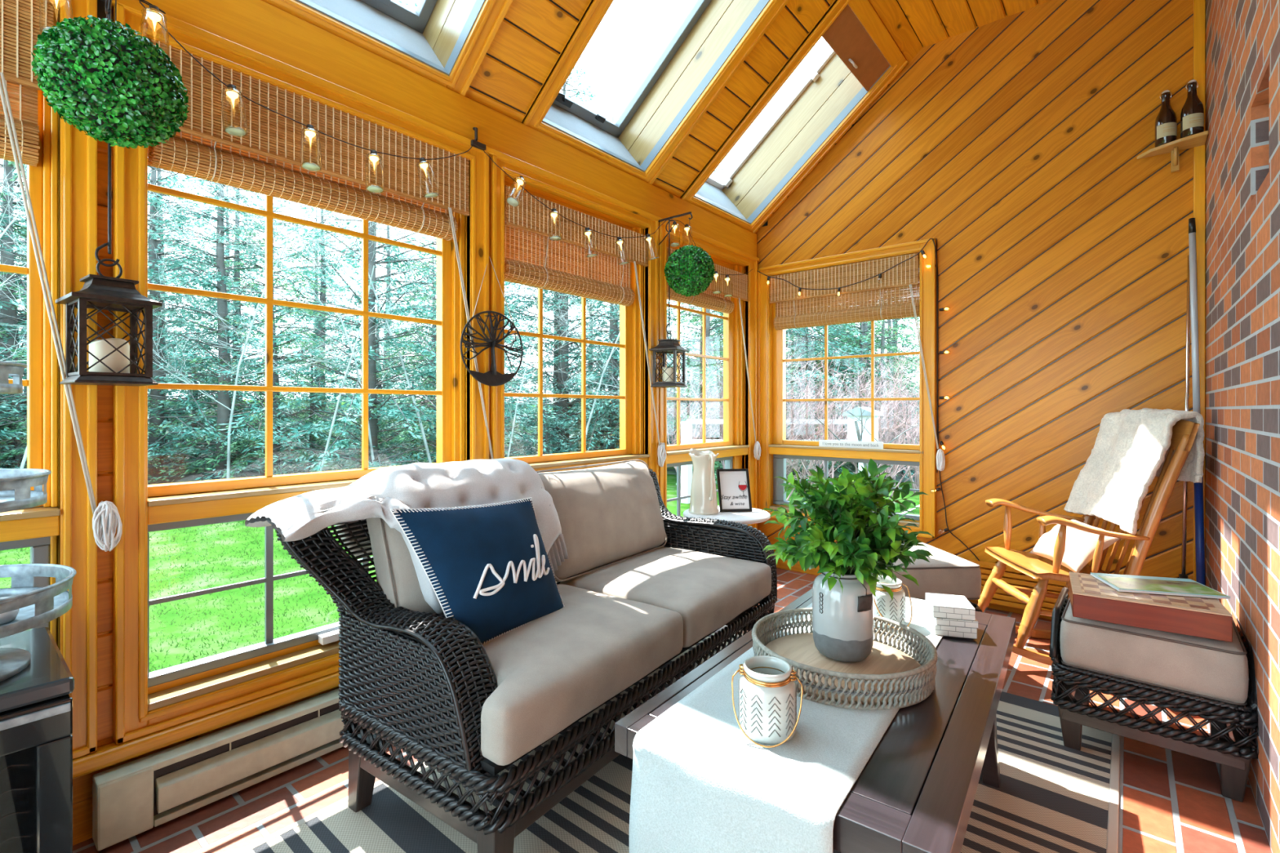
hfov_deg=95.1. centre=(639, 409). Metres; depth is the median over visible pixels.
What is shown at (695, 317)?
evergreen tree
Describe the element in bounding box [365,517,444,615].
cushion
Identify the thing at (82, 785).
wall
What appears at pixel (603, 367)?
bare tree
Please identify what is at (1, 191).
bare tree
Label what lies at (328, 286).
bare tree
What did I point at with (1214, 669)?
cushion
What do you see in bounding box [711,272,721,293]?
bulb
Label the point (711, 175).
bare tree
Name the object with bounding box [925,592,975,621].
block
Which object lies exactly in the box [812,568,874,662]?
vase
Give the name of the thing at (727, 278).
bulb
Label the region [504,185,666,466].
bamboo blind
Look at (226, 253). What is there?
evergreen tree
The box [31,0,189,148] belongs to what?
topiary ball
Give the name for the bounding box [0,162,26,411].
evergreen tree
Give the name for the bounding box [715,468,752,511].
framed print
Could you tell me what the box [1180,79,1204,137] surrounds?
bottle
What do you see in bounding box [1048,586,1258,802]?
wicker ottoman
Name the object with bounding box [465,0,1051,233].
ceiling
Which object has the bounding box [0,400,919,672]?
lawn
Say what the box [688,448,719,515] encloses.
pitcher
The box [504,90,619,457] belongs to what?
evergreen tree
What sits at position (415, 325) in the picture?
evergreen tree
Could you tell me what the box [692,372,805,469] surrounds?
bare shrub
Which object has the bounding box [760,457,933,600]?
leafy plant
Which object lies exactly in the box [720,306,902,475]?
evergreen tree
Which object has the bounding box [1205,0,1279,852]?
wall
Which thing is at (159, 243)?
evergreen tree
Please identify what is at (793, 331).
evergreen tree
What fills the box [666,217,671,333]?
chain
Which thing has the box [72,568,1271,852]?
floor
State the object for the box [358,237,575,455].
evergreen tree
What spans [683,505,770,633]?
side table
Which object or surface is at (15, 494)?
tray
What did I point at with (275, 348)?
evergreen tree
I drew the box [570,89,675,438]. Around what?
bare tree
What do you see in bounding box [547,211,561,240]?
bulb
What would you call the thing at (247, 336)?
bare tree
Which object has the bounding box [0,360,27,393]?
tray
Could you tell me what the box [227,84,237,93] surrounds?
socket
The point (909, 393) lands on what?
bare shrub
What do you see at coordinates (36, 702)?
beverage fridge
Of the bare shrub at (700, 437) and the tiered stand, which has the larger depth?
the bare shrub at (700, 437)
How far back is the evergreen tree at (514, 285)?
25.23 m
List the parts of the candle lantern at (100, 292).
frame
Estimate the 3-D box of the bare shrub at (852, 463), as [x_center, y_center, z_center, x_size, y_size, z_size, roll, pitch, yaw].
[4.885,0.225,13.293,2.082,2.879,2.742,0,0,34]
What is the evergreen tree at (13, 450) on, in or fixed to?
on the lawn at (190, 477)
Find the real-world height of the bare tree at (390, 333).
8.441 m
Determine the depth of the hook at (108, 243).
1.57 m
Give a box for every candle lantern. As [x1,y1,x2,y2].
[55,258,162,386]
[648,330,688,387]
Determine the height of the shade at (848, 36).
0.125 m
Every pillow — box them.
[390,497,564,644]
[1029,518,1119,573]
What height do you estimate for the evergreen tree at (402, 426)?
2.762 m
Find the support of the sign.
on the window at (775, 449)
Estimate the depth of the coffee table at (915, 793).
1.24 m
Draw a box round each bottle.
[1155,89,1177,146]
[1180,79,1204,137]
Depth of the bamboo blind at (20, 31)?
1.53 m
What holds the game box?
on the cushion at (1214, 669)
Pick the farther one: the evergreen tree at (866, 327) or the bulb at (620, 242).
the evergreen tree at (866, 327)
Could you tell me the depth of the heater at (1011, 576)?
3.40 m
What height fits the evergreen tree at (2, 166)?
10.693 m
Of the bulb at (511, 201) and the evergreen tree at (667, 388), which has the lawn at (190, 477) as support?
the evergreen tree at (667, 388)
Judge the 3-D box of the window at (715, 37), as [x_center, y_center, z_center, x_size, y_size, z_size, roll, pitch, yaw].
[0.084,-1.956,2.897,1.389,1.233,0.974,0,0,40]
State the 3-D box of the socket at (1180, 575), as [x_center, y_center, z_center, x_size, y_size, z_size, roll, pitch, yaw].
[2.666,0.985,2.872,0.059,0.352,0.032,0,0,-36]
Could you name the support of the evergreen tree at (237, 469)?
on the lawn at (190, 477)
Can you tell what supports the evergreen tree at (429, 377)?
on the lawn at (190, 477)
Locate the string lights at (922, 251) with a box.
[757,238,979,560]
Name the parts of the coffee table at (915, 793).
leg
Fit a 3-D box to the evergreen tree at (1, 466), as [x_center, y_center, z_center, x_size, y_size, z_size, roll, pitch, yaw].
[-13.336,-2.047,8.958,5.563,7.892,4.936,0,0,-38]
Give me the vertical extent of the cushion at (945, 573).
0.183 m
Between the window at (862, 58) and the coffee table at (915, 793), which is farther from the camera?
the window at (862, 58)
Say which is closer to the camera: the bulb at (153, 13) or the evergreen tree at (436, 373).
the bulb at (153, 13)
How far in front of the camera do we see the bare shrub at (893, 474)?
9.56 m
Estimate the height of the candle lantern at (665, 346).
0.338 m
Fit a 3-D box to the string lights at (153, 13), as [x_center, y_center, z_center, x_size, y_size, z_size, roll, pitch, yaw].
[-0.347,-1.010,2.933,0.119,0.452,3.862,0,0,40]
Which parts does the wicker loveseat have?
leg, arm, leg, rail, arm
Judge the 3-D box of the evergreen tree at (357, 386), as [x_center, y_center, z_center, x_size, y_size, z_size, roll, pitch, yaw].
[-6.478,0.047,14.040,3.235,3.249,3.023,0,0,-41]
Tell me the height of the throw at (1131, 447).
0.571 m
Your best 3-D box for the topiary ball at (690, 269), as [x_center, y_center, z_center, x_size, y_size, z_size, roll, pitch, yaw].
[0.288,-0.890,3.407,0.294,0.460,0.292,0,0,-20]
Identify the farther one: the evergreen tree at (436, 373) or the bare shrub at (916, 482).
the evergreen tree at (436, 373)
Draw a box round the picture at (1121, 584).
[1097,575,1226,595]
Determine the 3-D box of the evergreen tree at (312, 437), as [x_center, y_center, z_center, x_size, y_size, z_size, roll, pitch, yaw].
[-7.577,0.127,13.713,2.424,3.102,2.733,0,0,11]
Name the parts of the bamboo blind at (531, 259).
lift cord, lift cord, pull cord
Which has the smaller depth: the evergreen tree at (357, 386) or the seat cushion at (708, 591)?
the seat cushion at (708, 591)
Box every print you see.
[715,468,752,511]
[819,592,822,613]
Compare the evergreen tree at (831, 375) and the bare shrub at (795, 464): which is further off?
the evergreen tree at (831, 375)
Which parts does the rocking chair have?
leg, arm post, leg, arm, seat, arm post, leg, post, arm, post, crest rail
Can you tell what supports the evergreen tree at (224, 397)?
on the lawn at (190, 477)
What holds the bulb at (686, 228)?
on the string lights at (153, 13)
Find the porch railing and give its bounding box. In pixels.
[680,419,847,503]
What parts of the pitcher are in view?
handle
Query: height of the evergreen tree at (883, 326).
5.110 m
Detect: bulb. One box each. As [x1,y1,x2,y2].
[39,0,73,32]
[140,7,168,56]
[221,87,248,137]
[299,127,321,171]
[364,153,384,193]
[416,160,439,198]
[506,176,526,207]
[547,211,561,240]
[582,230,597,257]
[614,239,629,265]
[644,235,658,260]
[670,223,679,246]
[682,226,693,245]
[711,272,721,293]
[723,276,733,297]
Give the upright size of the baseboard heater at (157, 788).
0.180 m
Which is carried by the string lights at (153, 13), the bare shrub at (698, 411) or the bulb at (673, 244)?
the bulb at (673, 244)
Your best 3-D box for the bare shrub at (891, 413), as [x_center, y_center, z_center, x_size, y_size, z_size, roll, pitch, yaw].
[5.108,0.208,12.835,2.108,2.914,2.776,0,0,36]
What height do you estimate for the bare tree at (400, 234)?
6.522 m
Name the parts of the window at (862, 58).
sash, handle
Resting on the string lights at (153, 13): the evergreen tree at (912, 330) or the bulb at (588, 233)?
the bulb at (588, 233)
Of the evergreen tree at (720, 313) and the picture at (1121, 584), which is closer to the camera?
the picture at (1121, 584)
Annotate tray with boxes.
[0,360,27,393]
[0,468,51,512]
[0,564,76,638]
[751,608,937,710]
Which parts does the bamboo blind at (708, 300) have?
pull cord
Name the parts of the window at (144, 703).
rail, rail, sill, awning frame, sill, sash, crank handle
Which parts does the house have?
post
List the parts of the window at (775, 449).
rail, sill, sill, sash, awning frame, rail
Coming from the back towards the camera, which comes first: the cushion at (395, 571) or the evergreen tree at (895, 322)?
the evergreen tree at (895, 322)
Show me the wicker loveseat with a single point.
(417, 683)
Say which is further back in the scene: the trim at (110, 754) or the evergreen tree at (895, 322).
the evergreen tree at (895, 322)
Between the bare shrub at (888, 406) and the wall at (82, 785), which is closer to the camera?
the wall at (82, 785)
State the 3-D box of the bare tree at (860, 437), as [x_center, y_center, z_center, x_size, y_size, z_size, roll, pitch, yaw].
[3.114,0.629,7.962,1.086,2.063,1.051,0,0,-25]
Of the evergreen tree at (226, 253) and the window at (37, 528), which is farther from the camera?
the evergreen tree at (226, 253)
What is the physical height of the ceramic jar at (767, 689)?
0.143 m
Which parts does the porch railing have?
post, rail, rail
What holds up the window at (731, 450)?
in the wall at (82, 785)
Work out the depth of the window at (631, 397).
3.21 m
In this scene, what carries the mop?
on the floor
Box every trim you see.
[72,671,339,778]
[1193,0,1205,581]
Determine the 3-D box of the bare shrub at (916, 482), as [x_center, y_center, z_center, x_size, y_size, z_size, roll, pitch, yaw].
[5.718,0.543,11.577,2.108,2.214,1.601,0,0,-33]
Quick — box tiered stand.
[0,360,76,681]
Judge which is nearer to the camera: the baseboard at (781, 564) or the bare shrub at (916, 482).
the baseboard at (781, 564)
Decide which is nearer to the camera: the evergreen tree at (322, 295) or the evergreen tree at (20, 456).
the evergreen tree at (20, 456)
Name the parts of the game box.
frame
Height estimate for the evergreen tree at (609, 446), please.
1.980 m
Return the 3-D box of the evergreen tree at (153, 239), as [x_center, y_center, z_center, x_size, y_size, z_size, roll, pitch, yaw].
[-10.130,-2.286,12.182,5.427,8.391,4.482,0,0,-12]
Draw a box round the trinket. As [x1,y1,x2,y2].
[0,608,19,624]
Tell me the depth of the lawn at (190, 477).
14.27 m
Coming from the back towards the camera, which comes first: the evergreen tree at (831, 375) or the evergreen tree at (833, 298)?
the evergreen tree at (833, 298)
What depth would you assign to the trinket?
1.19 m
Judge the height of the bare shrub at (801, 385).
2.740 m
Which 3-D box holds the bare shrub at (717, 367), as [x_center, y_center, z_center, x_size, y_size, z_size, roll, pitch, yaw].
[2.413,0.283,12.664,2.627,2.758,1.995,0,0,-40]
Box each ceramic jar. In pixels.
[731,655,803,747]
[873,575,912,630]
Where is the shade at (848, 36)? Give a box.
[822,4,889,91]
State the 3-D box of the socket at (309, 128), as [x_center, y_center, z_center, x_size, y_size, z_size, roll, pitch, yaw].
[-1.117,-0.950,1.981,0.026,0.025,0.026,0,0,40]
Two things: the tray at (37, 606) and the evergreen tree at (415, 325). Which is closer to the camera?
the tray at (37, 606)
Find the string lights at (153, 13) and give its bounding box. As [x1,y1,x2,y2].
[39,0,753,297]
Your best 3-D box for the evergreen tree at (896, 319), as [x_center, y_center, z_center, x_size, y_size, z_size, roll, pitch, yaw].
[8.385,-1.392,19.022,4.270,6.827,4.812,0,0,-7]
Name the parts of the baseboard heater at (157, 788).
rail, panel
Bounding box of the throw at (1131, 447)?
[1063,408,1204,534]
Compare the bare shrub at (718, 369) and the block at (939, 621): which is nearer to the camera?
the block at (939, 621)
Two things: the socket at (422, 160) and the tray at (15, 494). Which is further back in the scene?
the socket at (422, 160)
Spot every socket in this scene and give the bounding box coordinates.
[148,4,159,14]
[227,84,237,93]
[306,124,314,132]
[369,150,377,156]
[419,157,426,164]
[1178,573,1187,578]
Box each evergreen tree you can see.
[0,159,186,466]
[0,160,175,468]
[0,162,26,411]
[0,165,308,479]
[0,178,158,468]
[0,360,26,468]
[0,396,194,484]
[0,457,26,468]
[147,165,287,467]
[147,171,253,444]
[147,177,361,479]
[147,182,323,474]
[147,186,306,430]
[147,196,385,483]
[147,355,252,471]
[182,391,288,478]
[194,0,531,480]
[245,205,410,461]
[252,209,361,425]
[252,355,360,473]
[293,350,436,471]
[298,222,436,431]
[302,302,425,450]
[341,238,533,470]
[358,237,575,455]
[376,257,436,448]
[376,288,562,462]
[378,366,436,466]
[382,234,530,438]
[398,373,436,462]
[421,53,695,462]
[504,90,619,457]
[504,116,723,451]
[504,282,550,432]
[504,408,536,457]
[510,382,581,456]
[521,302,619,450]
[522,298,619,445]
[552,303,718,462]
[569,360,619,451]
[591,403,619,450]
[608,301,804,485]
[666,168,789,464]
[666,387,719,465]
[668,358,723,468]
[669,304,723,401]
[685,306,914,484]
[693,314,723,426]
[710,313,856,433]
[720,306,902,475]
[786,296,898,466]
[786,302,877,435]
[786,312,847,467]
[786,370,840,468]
[787,292,919,467]
[789,297,900,425]
[807,321,919,473]
[815,302,919,437]
[822,295,919,476]
[835,287,919,410]
[844,316,919,442]
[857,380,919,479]
[885,317,919,430]
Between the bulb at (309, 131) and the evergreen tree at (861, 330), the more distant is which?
the evergreen tree at (861, 330)
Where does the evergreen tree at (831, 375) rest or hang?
on the lawn at (190, 477)
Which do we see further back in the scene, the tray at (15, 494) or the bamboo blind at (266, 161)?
the bamboo blind at (266, 161)
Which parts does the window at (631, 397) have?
sash, sill, rail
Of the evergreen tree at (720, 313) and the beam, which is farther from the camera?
the evergreen tree at (720, 313)
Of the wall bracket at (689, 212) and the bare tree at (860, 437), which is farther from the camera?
the bare tree at (860, 437)
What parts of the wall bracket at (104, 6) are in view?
plate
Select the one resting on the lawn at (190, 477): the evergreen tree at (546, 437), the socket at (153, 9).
the evergreen tree at (546, 437)
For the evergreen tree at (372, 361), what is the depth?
12.58 m
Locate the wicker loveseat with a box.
[275,468,777,852]
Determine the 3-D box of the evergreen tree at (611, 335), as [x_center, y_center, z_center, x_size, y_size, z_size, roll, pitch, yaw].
[-0.371,-2.881,15.842,5.408,10.124,6.547,0,0,34]
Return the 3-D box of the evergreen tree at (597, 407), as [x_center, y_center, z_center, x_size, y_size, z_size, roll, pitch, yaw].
[0.088,-1.092,14.928,4.459,5.989,4.772,0,0,-44]
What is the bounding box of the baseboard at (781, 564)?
[774,555,1051,619]
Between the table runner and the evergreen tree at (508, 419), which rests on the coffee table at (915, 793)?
the table runner
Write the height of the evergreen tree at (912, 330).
7.665 m
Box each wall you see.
[57,8,744,845]
[755,0,1193,580]
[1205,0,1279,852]
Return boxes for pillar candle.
[88,337,129,373]
[662,366,673,382]
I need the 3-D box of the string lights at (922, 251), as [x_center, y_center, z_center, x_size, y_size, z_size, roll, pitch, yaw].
[1.495,-0.045,4.014,1.567,2.090,0.074,0,0,40]
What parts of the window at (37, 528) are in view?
awning frame, rail, sill, sash, rail, casing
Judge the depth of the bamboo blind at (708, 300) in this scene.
4.17 m
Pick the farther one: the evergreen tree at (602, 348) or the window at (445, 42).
the evergreen tree at (602, 348)
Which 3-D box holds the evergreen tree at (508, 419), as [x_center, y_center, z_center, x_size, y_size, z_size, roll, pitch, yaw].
[-3.446,0.720,14.668,1.836,1.972,1.964,0,0,40]
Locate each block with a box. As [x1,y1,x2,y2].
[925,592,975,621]
[926,605,977,628]
[926,610,977,639]
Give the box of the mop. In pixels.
[1178,254,1191,578]
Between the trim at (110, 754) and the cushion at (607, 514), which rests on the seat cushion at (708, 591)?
the cushion at (607, 514)
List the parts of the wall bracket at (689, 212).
arm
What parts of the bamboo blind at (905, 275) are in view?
lift cord, pull cord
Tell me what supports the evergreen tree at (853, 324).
on the lawn at (190, 477)
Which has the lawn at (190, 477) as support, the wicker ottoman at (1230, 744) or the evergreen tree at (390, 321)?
the evergreen tree at (390, 321)
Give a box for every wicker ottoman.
[968,600,982,612]
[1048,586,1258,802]
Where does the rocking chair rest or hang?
on the floor
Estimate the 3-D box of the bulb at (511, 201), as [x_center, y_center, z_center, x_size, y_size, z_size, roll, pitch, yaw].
[-0.558,-0.986,2.642,0.069,0.137,0.104,0,0,40]
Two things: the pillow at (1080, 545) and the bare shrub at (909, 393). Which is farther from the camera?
the bare shrub at (909, 393)
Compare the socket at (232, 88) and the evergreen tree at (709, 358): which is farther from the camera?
the evergreen tree at (709, 358)
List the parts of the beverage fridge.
door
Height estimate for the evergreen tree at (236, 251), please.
8.564 m
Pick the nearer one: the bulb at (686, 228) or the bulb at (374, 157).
the bulb at (374, 157)
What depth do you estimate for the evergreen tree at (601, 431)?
17.39 m
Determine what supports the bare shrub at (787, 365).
on the lawn at (156, 627)
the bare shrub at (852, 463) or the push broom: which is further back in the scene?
the bare shrub at (852, 463)
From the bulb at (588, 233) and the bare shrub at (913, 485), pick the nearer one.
the bulb at (588, 233)
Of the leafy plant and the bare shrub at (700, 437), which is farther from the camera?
the bare shrub at (700, 437)
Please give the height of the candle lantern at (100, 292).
0.338 m
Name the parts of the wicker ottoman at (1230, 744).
panel, leg, leg, rail, leg, leg, panel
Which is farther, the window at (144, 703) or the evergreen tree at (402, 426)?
the evergreen tree at (402, 426)
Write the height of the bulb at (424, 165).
0.137 m
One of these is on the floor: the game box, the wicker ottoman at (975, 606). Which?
the wicker ottoman at (975, 606)
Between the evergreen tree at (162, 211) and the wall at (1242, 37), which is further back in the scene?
the evergreen tree at (162, 211)
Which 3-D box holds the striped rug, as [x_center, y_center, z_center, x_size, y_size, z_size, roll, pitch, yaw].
[-0.082,1.195,1.361,1.827,0.008,3.785,0,0,40]
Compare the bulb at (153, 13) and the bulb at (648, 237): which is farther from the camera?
the bulb at (648, 237)
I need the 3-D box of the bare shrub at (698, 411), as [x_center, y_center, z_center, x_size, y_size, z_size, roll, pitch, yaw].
[0.989,0.348,12.688,2.496,2.621,1.895,0,0,-4]
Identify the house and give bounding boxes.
[841,406,883,471]
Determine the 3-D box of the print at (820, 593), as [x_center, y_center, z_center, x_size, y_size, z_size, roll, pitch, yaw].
[0.492,0.525,1.590,0.003,0.058,0.014,0,0,-28]
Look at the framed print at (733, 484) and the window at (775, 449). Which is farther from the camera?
the window at (775, 449)
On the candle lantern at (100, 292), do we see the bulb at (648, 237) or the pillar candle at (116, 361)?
the pillar candle at (116, 361)
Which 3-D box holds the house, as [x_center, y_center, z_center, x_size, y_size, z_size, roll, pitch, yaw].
[3.087,0.780,8.103,0.440,1.640,0.400,0,0,40]
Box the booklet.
[1089,572,1231,599]
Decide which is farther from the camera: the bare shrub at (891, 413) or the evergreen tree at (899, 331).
the evergreen tree at (899, 331)
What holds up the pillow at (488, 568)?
on the seat cushion at (552, 670)
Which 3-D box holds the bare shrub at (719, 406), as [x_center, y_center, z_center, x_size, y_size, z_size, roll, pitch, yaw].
[1.824,0.261,9.294,2.028,2.805,2.671,0,0,44]
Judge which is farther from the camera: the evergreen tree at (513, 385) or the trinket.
the evergreen tree at (513, 385)
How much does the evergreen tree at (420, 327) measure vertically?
7.020 m
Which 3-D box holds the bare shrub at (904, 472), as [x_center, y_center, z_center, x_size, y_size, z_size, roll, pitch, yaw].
[6.326,0.512,13.735,2.242,2.409,2.399,0,0,12]
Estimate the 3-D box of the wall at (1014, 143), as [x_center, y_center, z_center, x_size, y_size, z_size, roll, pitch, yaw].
[1.976,-0.580,3.782,2.910,3.680,0.160,0,0,40]
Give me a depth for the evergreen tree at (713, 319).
26.00 m
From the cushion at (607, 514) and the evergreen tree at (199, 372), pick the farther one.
the evergreen tree at (199, 372)
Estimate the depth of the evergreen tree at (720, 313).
18.18 m
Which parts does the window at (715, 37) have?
sash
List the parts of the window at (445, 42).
sash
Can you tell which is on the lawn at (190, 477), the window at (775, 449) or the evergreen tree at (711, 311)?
the evergreen tree at (711, 311)
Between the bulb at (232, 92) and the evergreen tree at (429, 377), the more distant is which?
the evergreen tree at (429, 377)
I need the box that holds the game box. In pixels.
[1068,571,1232,642]
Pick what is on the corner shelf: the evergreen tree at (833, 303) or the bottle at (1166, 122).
the bottle at (1166, 122)
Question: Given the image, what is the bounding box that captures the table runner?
[629,596,942,852]
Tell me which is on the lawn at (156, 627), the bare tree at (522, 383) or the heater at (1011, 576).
the bare tree at (522, 383)
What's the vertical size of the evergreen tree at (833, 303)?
7.665 m
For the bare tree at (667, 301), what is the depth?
12.92 m
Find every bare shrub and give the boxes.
[666,366,723,444]
[666,367,723,497]
[668,364,723,438]
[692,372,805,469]
[695,350,839,466]
[706,368,790,439]
[711,367,815,433]
[786,335,888,470]
[786,350,911,484]
[786,373,857,489]
[786,386,846,501]
[804,344,919,493]
[804,357,904,476]
[813,356,919,485]
[829,368,919,474]
[849,380,919,499]
[878,326,919,444]
[891,386,919,488]
[892,393,919,471]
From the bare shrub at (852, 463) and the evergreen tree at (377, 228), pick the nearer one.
the bare shrub at (852, 463)
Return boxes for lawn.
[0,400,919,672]
[25,407,919,484]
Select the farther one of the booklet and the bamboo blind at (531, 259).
the bamboo blind at (531, 259)
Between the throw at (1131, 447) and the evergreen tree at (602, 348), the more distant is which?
the evergreen tree at (602, 348)
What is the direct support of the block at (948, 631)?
on the table runner
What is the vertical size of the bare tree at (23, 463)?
6.139 m
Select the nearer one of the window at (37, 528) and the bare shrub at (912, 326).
the window at (37, 528)
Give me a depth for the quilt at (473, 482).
1.83 m
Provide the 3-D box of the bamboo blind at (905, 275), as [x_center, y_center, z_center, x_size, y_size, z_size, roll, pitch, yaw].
[1.489,-0.315,4.107,1.223,1.402,0.157,0,0,42]
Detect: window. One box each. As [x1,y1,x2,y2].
[0,0,97,759]
[108,3,488,744]
[262,0,512,96]
[488,155,658,582]
[521,0,789,184]
[658,222,757,529]
[680,0,907,233]
[757,237,936,538]
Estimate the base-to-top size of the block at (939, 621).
0.021 m
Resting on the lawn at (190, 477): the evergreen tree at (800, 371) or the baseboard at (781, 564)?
the evergreen tree at (800, 371)
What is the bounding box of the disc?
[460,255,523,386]
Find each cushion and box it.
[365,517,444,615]
[480,583,683,765]
[536,459,666,582]
[560,546,771,647]
[871,542,981,599]
[1060,597,1248,706]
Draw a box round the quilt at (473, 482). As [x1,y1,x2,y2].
[244,457,568,615]
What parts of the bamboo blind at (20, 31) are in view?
pull cord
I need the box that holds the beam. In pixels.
[111,0,759,262]
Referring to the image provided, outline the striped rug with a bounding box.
[234,632,1120,852]
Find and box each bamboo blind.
[0,0,122,551]
[147,39,493,458]
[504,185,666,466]
[666,246,760,460]
[768,253,945,471]
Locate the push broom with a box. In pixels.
[1188,217,1205,586]
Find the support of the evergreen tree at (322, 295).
on the lawn at (190, 477)
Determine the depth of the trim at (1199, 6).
2.93 m
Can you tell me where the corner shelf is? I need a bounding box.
[1137,130,1208,173]
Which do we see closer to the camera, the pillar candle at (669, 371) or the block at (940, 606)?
the block at (940, 606)
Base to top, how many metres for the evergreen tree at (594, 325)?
8.884 m
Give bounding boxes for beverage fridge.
[0,626,74,852]
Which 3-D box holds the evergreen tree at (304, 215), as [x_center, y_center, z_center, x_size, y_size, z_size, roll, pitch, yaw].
[-12.846,-3.465,22.951,5.046,9.699,5.541,0,0,12]
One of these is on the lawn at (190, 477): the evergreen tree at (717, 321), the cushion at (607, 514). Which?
the evergreen tree at (717, 321)
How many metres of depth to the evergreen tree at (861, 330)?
14.65 m
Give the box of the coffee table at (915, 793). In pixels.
[614,588,1015,852]
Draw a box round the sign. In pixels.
[818,440,883,448]
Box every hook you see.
[94,8,119,266]
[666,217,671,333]
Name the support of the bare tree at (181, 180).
on the lawn at (156, 627)
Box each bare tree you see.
[0,159,222,361]
[0,160,212,468]
[0,168,245,304]
[0,181,384,479]
[171,182,435,467]
[193,193,436,471]
[264,209,433,462]
[504,286,619,457]
[511,282,619,399]
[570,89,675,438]
[666,175,811,395]
[666,301,702,424]
[814,379,919,476]
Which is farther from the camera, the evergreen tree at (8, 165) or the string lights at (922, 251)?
the evergreen tree at (8, 165)
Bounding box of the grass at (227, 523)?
[0,520,375,672]
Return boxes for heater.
[92,688,344,851]
[965,559,1066,610]
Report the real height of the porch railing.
2.750 m
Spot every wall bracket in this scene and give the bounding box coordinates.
[97,0,111,24]
[658,211,693,244]
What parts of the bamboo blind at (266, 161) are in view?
lift cord, lift cord, pull cord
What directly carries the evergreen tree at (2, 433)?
on the lawn at (190, 477)
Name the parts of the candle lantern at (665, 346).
frame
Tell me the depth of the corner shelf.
2.95 m
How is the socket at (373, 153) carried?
attached to the string lights at (153, 13)
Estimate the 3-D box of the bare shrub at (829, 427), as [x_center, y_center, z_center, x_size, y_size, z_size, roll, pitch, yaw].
[2.841,0.529,9.691,1.622,2.243,2.136,0,0,34]
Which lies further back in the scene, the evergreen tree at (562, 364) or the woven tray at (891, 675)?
the evergreen tree at (562, 364)
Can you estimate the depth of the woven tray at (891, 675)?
1.53 m
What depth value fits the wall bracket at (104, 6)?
1.63 m
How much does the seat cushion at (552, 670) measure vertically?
0.183 m
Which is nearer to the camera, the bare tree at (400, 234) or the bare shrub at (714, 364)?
the bare tree at (400, 234)
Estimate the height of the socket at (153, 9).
0.025 m
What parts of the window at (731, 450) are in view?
awning frame, sash, rail, sill, rail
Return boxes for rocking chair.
[977,418,1199,666]
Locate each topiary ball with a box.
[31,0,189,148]
[663,217,715,296]
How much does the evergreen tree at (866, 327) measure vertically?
7.755 m
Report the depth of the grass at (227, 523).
5.24 m
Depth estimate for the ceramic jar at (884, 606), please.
1.86 m

